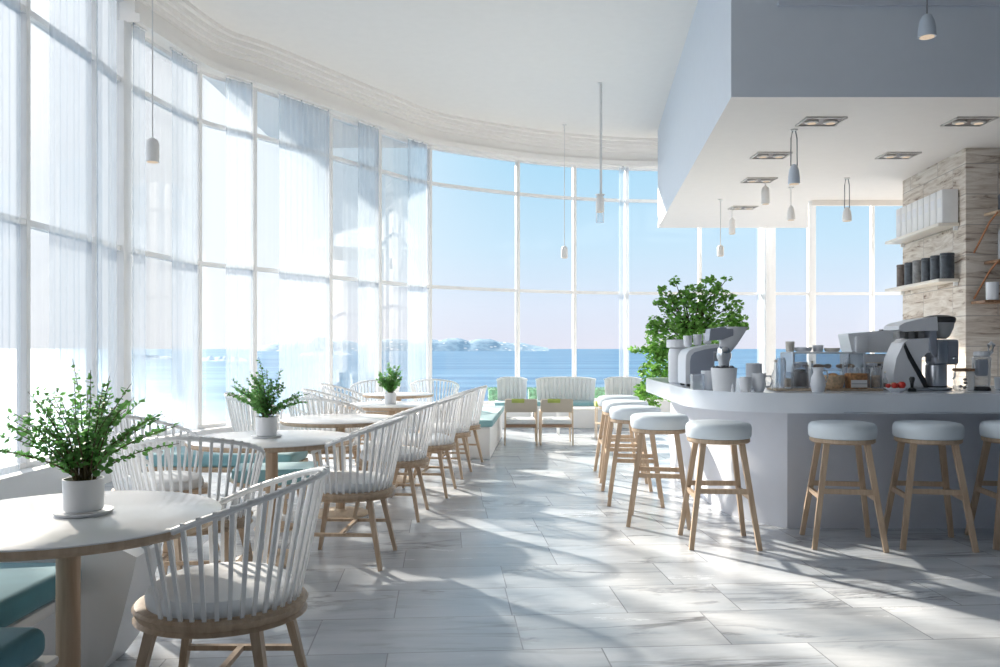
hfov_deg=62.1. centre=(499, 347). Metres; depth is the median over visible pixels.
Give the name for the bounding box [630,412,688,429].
seat cushion
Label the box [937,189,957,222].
binder
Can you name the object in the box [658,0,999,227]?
ceiling
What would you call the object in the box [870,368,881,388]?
glass jar
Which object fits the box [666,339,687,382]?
storage jar
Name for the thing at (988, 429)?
seat cushion
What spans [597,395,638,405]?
seat cushion
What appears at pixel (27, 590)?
seat cushion
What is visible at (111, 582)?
banquette
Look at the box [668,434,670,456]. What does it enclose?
pot
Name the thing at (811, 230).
window frame
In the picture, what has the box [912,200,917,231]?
binder
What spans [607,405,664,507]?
bar stool
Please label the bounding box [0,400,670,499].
wall
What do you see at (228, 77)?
rail
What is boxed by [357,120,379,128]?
rail
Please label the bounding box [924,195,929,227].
binder
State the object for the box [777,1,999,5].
trim
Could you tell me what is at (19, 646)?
pouf
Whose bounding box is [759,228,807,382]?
window frame
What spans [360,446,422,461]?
seat cushion
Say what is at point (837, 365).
pastry
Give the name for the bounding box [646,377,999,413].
countertop
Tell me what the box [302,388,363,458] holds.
spindle chair
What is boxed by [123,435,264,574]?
spindle chair
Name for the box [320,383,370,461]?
spindle chair
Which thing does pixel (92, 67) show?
window
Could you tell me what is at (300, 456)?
seat cushion
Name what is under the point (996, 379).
cup
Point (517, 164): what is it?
window
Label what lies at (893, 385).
fruit
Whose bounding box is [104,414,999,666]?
floor
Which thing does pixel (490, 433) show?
window bench
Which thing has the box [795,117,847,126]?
recessed light
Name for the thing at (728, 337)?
coffee grinder
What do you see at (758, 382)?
milk jug
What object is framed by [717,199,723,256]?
pendant lamp
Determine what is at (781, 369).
shelf
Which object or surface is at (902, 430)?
seat cushion
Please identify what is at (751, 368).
canister
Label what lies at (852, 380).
wooden box
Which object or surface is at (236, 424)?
spindle chair
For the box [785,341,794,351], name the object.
cup
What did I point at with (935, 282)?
wall shelf
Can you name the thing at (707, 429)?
seat cushion
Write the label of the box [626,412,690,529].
bar stool
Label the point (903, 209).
binder
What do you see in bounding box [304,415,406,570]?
spindle chair
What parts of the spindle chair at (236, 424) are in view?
rail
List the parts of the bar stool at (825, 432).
leg, foot rail, leg, foot rail, seat frame, foot rail, leg, foot rail, leg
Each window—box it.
[0,0,25,473]
[16,0,94,467]
[86,0,122,436]
[108,20,198,439]
[193,69,252,428]
[249,87,329,423]
[326,114,378,413]
[375,130,428,400]
[426,146,516,403]
[515,159,573,376]
[572,165,624,399]
[624,168,698,399]
[698,228,760,345]
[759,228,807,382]
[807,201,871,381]
[870,206,899,353]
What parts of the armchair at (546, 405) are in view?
leg, leg, seat frame, backrest, leg, leg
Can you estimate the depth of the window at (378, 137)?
13.19 m
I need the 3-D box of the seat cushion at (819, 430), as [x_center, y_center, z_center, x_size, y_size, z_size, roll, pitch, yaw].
[2.280,0.542,5.530,0.430,0.109,0.430,0,0,10]
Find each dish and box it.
[824,348,839,351]
[884,387,907,391]
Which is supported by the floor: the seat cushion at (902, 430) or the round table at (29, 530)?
the round table at (29, 530)
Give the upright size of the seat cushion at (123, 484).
0.103 m
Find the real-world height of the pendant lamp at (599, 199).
2.075 m
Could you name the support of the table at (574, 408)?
on the floor
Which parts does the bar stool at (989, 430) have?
leg, foot rail, foot rail, seat frame, leg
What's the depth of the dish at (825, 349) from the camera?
6.33 m
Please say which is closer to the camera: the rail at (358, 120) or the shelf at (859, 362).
the shelf at (859, 362)
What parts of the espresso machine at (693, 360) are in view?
panel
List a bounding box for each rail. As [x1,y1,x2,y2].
[132,23,146,31]
[170,47,197,64]
[225,76,252,84]
[278,92,329,111]
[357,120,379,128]
[407,138,428,144]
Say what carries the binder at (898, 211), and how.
on the wall shelf at (938, 227)
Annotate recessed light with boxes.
[728,206,758,209]
[741,177,777,182]
[750,152,792,158]
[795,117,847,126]
[875,152,921,158]
[940,117,998,126]
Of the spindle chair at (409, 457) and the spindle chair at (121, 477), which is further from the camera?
the spindle chair at (409, 457)
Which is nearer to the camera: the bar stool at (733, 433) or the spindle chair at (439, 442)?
the bar stool at (733, 433)
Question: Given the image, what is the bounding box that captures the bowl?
[794,347,812,351]
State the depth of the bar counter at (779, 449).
5.98 m
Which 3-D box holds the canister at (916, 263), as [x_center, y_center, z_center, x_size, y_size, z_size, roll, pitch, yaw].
[5.043,-0.911,9.986,0.148,0.285,0.148,0,0,0]
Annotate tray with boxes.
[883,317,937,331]
[906,387,952,390]
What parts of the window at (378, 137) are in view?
frame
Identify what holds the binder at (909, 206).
on the wall shelf at (938, 227)
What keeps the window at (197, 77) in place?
in the wall at (40, 479)
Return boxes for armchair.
[504,399,537,444]
[539,399,573,444]
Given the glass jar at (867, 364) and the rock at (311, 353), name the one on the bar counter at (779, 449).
the glass jar at (867, 364)
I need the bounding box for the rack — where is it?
[854,362,883,374]
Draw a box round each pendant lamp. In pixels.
[145,0,158,163]
[561,124,567,258]
[595,82,604,222]
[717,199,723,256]
[729,207,734,234]
[761,182,769,204]
[787,187,794,220]
[788,129,799,184]
[842,178,851,221]
[918,0,936,39]
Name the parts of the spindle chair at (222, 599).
leg, leg, seat frame, rail, leg, leg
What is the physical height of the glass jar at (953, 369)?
0.161 m
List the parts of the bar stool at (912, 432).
leg, foot rail, leg, foot rail, seat frame, foot rail, leg, foot rail, leg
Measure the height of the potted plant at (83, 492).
0.515 m
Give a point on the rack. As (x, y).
(856, 364)
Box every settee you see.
[494,377,530,427]
[533,377,601,427]
[604,377,642,427]
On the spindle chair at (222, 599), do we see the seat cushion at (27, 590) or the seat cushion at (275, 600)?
the seat cushion at (275, 600)
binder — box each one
[896,208,900,237]
[901,205,906,235]
[907,203,911,233]
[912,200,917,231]
[918,198,923,229]
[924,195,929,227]
[930,192,936,225]
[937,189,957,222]
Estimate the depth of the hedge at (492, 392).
16.55 m
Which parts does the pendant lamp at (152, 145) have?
lamp shade, cord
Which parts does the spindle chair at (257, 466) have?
leg, rail, seat frame, leg, leg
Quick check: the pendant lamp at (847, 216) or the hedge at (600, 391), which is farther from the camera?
the hedge at (600, 391)
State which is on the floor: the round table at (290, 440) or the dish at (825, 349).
the round table at (290, 440)
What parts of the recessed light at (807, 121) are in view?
recess plate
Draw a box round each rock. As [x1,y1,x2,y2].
[132,355,175,358]
[202,355,248,360]
[300,352,351,354]
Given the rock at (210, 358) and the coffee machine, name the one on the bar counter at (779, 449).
the coffee machine
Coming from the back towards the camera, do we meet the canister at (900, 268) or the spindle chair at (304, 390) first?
the canister at (900, 268)
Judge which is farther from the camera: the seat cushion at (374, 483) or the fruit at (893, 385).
the fruit at (893, 385)
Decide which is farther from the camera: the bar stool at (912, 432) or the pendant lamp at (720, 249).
the pendant lamp at (720, 249)
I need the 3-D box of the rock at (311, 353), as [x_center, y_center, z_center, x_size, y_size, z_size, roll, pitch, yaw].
[-233.657,6.604,1117.571,69.828,5.693,22.000,0,0,0]
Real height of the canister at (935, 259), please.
0.285 m
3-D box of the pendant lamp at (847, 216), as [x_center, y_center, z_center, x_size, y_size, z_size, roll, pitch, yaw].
[4.432,-1.897,10.600,0.115,0.557,0.115,0,0,0]
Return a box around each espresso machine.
[678,344,718,385]
[882,315,958,390]
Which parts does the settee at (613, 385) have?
rail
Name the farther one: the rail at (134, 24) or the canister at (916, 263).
the canister at (916, 263)
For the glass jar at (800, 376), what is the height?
0.192 m
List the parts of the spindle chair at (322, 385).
rail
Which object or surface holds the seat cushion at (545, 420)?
on the armchair at (546, 405)
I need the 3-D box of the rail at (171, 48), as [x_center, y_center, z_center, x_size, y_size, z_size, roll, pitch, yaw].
[-3.720,-1.228,9.773,0.044,4.435,0.557,0,0,10]
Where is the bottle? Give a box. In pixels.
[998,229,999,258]
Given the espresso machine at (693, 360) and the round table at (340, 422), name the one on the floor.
the round table at (340, 422)
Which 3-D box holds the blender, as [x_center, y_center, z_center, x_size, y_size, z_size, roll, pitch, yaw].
[3.491,0.129,5.993,0.149,0.357,0.126,0,0,34]
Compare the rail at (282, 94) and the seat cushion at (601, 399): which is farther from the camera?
the rail at (282, 94)
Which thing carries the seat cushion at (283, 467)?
on the stool at (283, 467)
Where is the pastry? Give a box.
[836,364,846,367]
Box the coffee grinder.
[705,327,747,365]
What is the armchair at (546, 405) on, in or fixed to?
on the floor
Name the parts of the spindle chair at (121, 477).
rail, seat frame, leg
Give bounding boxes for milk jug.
[752,373,772,391]
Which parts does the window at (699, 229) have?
frame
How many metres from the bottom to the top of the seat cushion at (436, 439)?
0.103 m
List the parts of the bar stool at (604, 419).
leg, leg, foot rail, foot rail, leg, leg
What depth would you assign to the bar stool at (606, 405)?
7.59 m
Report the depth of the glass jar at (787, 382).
5.96 m
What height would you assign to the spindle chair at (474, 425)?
0.894 m
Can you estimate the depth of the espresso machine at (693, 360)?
6.62 m
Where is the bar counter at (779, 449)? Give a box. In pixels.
[646,377,999,527]
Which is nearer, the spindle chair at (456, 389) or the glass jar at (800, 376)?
the glass jar at (800, 376)
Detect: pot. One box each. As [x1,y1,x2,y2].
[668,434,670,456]
[985,282,998,299]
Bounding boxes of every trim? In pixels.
[109,0,657,167]
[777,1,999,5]
[810,200,902,205]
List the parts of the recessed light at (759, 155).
recess plate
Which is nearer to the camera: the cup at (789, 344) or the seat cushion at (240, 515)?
the seat cushion at (240, 515)
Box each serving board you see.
[767,388,825,390]
[825,388,882,390]
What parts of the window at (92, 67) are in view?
frame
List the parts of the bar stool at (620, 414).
leg, leg, seat frame, foot rail, foot rail, leg, leg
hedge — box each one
[487,387,497,400]
[527,387,536,398]
[594,387,604,397]
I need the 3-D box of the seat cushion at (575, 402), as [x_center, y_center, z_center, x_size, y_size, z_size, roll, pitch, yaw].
[1.100,0.910,13.710,1.080,0.060,0.600,0,0,0]
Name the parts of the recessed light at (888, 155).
recess plate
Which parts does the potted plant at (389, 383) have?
pot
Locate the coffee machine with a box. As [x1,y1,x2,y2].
[838,329,896,385]
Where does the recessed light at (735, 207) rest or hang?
in the ceiling at (748, 72)
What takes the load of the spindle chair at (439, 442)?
on the floor
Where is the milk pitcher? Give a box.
[810,367,828,391]
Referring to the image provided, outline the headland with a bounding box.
[257,337,548,350]
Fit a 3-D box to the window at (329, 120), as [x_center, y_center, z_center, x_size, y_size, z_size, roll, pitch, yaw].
[-2.235,-1.225,12.714,0.090,4.460,1.150,0,0,32]
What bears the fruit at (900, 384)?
in the dish at (890, 389)
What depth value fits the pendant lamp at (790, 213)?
11.16 m
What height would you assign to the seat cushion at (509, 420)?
0.070 m
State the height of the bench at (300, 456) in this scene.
0.473 m
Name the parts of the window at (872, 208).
frame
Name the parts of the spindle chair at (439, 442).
leg, leg, seat frame, rail, leg, leg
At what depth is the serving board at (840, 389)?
5.93 m
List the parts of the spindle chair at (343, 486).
leg, seat frame, rail, leg, leg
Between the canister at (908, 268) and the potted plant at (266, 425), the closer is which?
the potted plant at (266, 425)
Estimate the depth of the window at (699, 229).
15.95 m
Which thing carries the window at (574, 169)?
in the wall at (40, 479)
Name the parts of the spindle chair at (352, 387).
seat frame, rail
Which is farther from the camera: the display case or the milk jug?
the display case
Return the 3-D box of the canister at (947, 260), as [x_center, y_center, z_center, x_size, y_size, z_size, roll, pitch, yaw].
[4.962,-0.911,9.210,0.148,0.285,0.148,0,0,0]
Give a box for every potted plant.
[0,358,182,518]
[225,357,309,438]
[375,362,402,403]
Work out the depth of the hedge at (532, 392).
16.55 m
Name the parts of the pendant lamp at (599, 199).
lamp shade, rod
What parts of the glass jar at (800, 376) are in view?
lid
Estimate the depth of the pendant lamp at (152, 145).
7.67 m
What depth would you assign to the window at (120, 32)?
8.73 m
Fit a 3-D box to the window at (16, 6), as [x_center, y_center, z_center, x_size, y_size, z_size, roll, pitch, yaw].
[-4.013,-1.360,5.960,0.090,4.730,1.981,0,0,1]
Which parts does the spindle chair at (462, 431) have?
seat frame, rail, leg, leg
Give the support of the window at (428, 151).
in the wall at (40, 479)
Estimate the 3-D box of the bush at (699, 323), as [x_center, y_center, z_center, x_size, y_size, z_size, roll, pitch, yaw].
[2.121,0.236,9.352,1.366,2.128,0.701,0,0,-6]
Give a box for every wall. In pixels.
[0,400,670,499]
[903,148,999,384]
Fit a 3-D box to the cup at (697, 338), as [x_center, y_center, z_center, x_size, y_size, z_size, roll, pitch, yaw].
[1.615,-0.066,6.790,0.072,0.090,0.072,0,0,0]
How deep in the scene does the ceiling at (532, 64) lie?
11.04 m
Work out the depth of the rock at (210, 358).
597.37 m
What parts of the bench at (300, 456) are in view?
seat frame, leg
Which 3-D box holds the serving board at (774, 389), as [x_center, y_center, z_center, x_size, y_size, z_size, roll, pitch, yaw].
[2.154,0.300,6.040,0.360,0.014,0.220,0,0,0]
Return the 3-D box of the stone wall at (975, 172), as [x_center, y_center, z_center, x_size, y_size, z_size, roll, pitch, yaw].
[7.025,-0.435,9.900,3.950,3.470,1.800,0,0,0]
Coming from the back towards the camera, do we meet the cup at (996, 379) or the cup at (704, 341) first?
the cup at (704, 341)
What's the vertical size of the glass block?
0.117 m
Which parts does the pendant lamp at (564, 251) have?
lamp shade, cord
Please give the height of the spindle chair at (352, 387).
0.894 m
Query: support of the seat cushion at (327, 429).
on the spindle chair at (304, 390)
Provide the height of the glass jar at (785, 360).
0.220 m
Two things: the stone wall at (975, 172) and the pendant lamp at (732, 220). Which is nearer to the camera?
the stone wall at (975, 172)
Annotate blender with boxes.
[972,341,995,390]
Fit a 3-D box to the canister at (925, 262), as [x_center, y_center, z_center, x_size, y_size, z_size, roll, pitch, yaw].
[5.016,-0.911,9.728,0.148,0.285,0.148,0,0,0]
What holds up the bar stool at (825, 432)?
on the floor
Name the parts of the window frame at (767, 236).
frame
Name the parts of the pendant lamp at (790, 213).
lamp shade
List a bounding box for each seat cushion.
[0,563,81,626]
[119,470,203,491]
[144,562,295,619]
[146,446,307,466]
[196,494,243,520]
[231,461,317,485]
[317,428,356,432]
[325,470,386,492]
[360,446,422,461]
[403,433,450,445]
[419,423,465,432]
[472,406,503,426]
[494,400,504,405]
[506,417,535,423]
[537,400,596,405]
[542,417,571,423]
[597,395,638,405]
[602,400,647,412]
[609,405,660,419]
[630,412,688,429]
[685,419,751,439]
[808,420,877,440]
[892,420,964,440]
[979,420,999,438]
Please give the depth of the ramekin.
6.35 m
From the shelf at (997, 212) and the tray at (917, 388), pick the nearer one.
the tray at (917, 388)
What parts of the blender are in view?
lid, handle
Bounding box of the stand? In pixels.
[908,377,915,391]
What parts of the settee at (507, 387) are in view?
rail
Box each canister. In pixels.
[746,363,761,387]
[896,264,904,286]
[904,262,912,284]
[912,260,920,282]
[921,258,929,281]
[930,255,939,279]
[940,252,954,278]
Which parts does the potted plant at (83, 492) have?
pot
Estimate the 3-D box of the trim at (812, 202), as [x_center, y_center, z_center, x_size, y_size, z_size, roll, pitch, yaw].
[6.780,-2.140,12.220,4.400,0.090,0.060,0,0,0]
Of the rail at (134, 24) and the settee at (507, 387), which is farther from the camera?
the settee at (507, 387)
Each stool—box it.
[229,461,317,531]
[593,395,643,476]
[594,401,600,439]
[599,400,652,491]
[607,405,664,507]
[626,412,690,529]
[678,419,762,550]
[799,420,888,552]
[884,420,978,552]
[965,420,999,550]
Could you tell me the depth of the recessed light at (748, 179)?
10.65 m
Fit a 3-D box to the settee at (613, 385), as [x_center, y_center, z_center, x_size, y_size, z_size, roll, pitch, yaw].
[2.060,0.891,13.725,0.720,0.817,0.630,0,0,0]
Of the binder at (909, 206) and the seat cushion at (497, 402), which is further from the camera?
the seat cushion at (497, 402)
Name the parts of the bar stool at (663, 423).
leg, leg, seat frame, foot rail, foot rail, leg, leg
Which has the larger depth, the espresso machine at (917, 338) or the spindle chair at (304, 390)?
the spindle chair at (304, 390)
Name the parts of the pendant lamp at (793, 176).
lamp shade, cord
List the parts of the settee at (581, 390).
rail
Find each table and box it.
[0,490,221,666]
[184,430,353,567]
[280,414,391,518]
[344,401,430,483]
[363,392,432,429]
[557,407,617,434]
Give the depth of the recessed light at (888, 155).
9.29 m
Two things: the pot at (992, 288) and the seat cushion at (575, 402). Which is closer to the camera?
the pot at (992, 288)
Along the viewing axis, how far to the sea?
306.00 m
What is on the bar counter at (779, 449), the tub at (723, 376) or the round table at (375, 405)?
the tub at (723, 376)
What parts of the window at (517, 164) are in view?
frame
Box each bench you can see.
[146,446,307,513]
[451,406,503,458]
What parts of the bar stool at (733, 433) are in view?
leg, foot rail, leg, foot rail, seat frame, foot rail, leg, leg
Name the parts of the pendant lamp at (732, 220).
lamp shade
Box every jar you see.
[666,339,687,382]
[776,360,785,386]
[783,372,792,388]
[791,362,808,387]
[866,363,875,387]
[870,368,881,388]
[952,368,974,390]
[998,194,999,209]
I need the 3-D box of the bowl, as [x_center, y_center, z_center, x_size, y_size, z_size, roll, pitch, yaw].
[2.329,0.012,6.380,0.140,0.035,0.139,0,0,0]
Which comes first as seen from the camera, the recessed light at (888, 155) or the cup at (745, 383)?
the cup at (745, 383)
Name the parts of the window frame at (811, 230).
frame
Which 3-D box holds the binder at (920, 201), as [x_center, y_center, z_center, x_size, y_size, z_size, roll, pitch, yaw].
[5.027,-1.569,9.752,0.174,0.370,0.155,0,0,6]
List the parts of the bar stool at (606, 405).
leg, leg, foot rail, foot rail, leg, leg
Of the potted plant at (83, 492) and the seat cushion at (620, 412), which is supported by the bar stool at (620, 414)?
the seat cushion at (620, 412)
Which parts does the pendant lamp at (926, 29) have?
bulb, lamp shade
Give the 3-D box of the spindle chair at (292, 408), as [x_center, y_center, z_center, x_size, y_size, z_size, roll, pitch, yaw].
[-1.531,0.857,7.286,0.681,0.894,0.648,0,0,17]
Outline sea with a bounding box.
[0,349,885,465]
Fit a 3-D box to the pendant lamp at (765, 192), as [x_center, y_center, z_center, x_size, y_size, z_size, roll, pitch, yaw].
[3.439,-2.015,10.750,0.104,0.309,0.104,0,0,0]
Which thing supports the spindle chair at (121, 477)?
on the floor
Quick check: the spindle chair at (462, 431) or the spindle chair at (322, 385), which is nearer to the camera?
the spindle chair at (462, 431)
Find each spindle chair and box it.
[102,414,219,569]
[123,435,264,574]
[131,465,328,666]
[224,392,283,487]
[286,397,364,498]
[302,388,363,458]
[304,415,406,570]
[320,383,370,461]
[350,379,400,442]
[352,401,437,522]
[391,394,463,498]
[410,379,459,427]
[413,388,477,478]
[428,385,486,466]
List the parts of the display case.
corner post, corner post, corner post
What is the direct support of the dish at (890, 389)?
on the bar counter at (779, 449)
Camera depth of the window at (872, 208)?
16.00 m
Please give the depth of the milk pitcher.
5.75 m
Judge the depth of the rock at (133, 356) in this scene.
706.80 m
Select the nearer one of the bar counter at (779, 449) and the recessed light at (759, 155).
the bar counter at (779, 449)
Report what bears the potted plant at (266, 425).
on the round table at (290, 440)
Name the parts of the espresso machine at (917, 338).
trim, hopper lid, plate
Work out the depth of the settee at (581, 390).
13.95 m
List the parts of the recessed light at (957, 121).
recess plate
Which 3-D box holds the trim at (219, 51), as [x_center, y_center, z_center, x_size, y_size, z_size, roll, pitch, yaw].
[1.675,-3.695,13.865,15.066,0.490,3.882,0,0,-29]
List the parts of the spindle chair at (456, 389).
rail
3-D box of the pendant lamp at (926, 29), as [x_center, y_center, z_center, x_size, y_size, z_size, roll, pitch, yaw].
[3.473,-3.228,6.750,0.138,1.405,0.138,0,0,0]
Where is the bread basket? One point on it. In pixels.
(833, 381)
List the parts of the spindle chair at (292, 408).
rail, seat frame, leg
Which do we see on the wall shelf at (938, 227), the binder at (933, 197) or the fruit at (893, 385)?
the binder at (933, 197)
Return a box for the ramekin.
[812,345,823,351]
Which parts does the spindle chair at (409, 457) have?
leg, seat frame, rail, leg, leg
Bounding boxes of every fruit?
[891,383,897,387]
[898,382,905,387]
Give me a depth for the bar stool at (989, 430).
5.55 m
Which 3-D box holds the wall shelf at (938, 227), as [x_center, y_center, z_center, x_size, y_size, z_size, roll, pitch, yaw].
[5.037,-1.344,9.977,0.226,0.078,1.660,0,0,6]
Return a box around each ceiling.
[188,0,697,147]
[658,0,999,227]
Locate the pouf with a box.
[0,627,58,666]
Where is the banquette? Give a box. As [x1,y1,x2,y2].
[0,542,161,666]
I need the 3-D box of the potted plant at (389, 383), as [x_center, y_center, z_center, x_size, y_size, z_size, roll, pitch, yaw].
[-1.085,0.336,8.188,0.269,0.427,0.317,0,0,4]
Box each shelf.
[781,352,864,353]
[781,369,863,370]
[859,362,883,363]
[885,223,959,246]
[885,278,959,294]
[971,210,999,303]
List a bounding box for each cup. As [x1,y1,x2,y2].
[683,336,691,346]
[693,334,701,344]
[703,333,710,343]
[739,377,751,391]
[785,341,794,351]
[994,377,999,389]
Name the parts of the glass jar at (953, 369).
lid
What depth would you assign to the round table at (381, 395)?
9.76 m
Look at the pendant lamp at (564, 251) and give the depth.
14.59 m
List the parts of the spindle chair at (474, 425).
rail, leg, seat frame, leg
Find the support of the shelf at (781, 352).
attached to the display case
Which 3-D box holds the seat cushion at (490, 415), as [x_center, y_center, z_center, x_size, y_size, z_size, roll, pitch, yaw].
[-0.260,0.880,10.899,0.500,0.080,2.450,0,0,3]
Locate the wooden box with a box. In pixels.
[845,368,866,388]
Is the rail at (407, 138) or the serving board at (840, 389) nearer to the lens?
the serving board at (840, 389)
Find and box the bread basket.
[824,375,844,388]
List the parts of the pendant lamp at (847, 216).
lamp shade, cord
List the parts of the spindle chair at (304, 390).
rail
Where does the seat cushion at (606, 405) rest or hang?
on the bar stool at (606, 405)
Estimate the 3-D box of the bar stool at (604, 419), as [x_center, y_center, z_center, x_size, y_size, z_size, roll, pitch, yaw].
[1.220,0.896,8.550,0.466,0.816,0.466,0,0,0]
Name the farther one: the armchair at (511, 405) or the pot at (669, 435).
the armchair at (511, 405)
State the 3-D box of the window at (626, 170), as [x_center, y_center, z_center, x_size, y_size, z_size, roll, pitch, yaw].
[3.119,-1.225,15.955,1.467,4.460,0.099,0,0,-4]
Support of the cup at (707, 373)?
on the bar counter at (779, 449)
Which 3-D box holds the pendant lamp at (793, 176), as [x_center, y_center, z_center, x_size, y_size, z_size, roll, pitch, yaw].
[2.922,-1.901,8.250,0.114,0.549,0.114,0,0,0]
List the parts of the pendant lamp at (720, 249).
lamp shade, cord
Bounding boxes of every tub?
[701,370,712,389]
[711,365,736,390]
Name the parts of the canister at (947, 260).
lid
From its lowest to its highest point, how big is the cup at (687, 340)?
0.090 m
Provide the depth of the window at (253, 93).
10.99 m
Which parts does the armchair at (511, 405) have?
leg, seat frame, backrest, leg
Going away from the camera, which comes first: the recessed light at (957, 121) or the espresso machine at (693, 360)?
the espresso machine at (693, 360)
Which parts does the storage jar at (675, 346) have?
lid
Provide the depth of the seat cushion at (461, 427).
8.32 m
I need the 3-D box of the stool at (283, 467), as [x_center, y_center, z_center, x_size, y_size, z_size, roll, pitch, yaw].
[-1.615,1.075,5.981,0.610,0.450,0.400,0,0,-11]
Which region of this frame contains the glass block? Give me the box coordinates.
[690,374,703,389]
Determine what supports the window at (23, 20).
in the wall at (40, 479)
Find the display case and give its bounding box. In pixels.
[780,352,865,387]
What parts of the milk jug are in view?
handle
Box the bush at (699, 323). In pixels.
[628,274,748,456]
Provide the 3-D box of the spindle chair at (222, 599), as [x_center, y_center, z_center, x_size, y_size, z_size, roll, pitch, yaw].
[-0.914,0.857,2.840,0.648,0.894,0.681,0,0,0]
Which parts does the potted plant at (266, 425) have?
pot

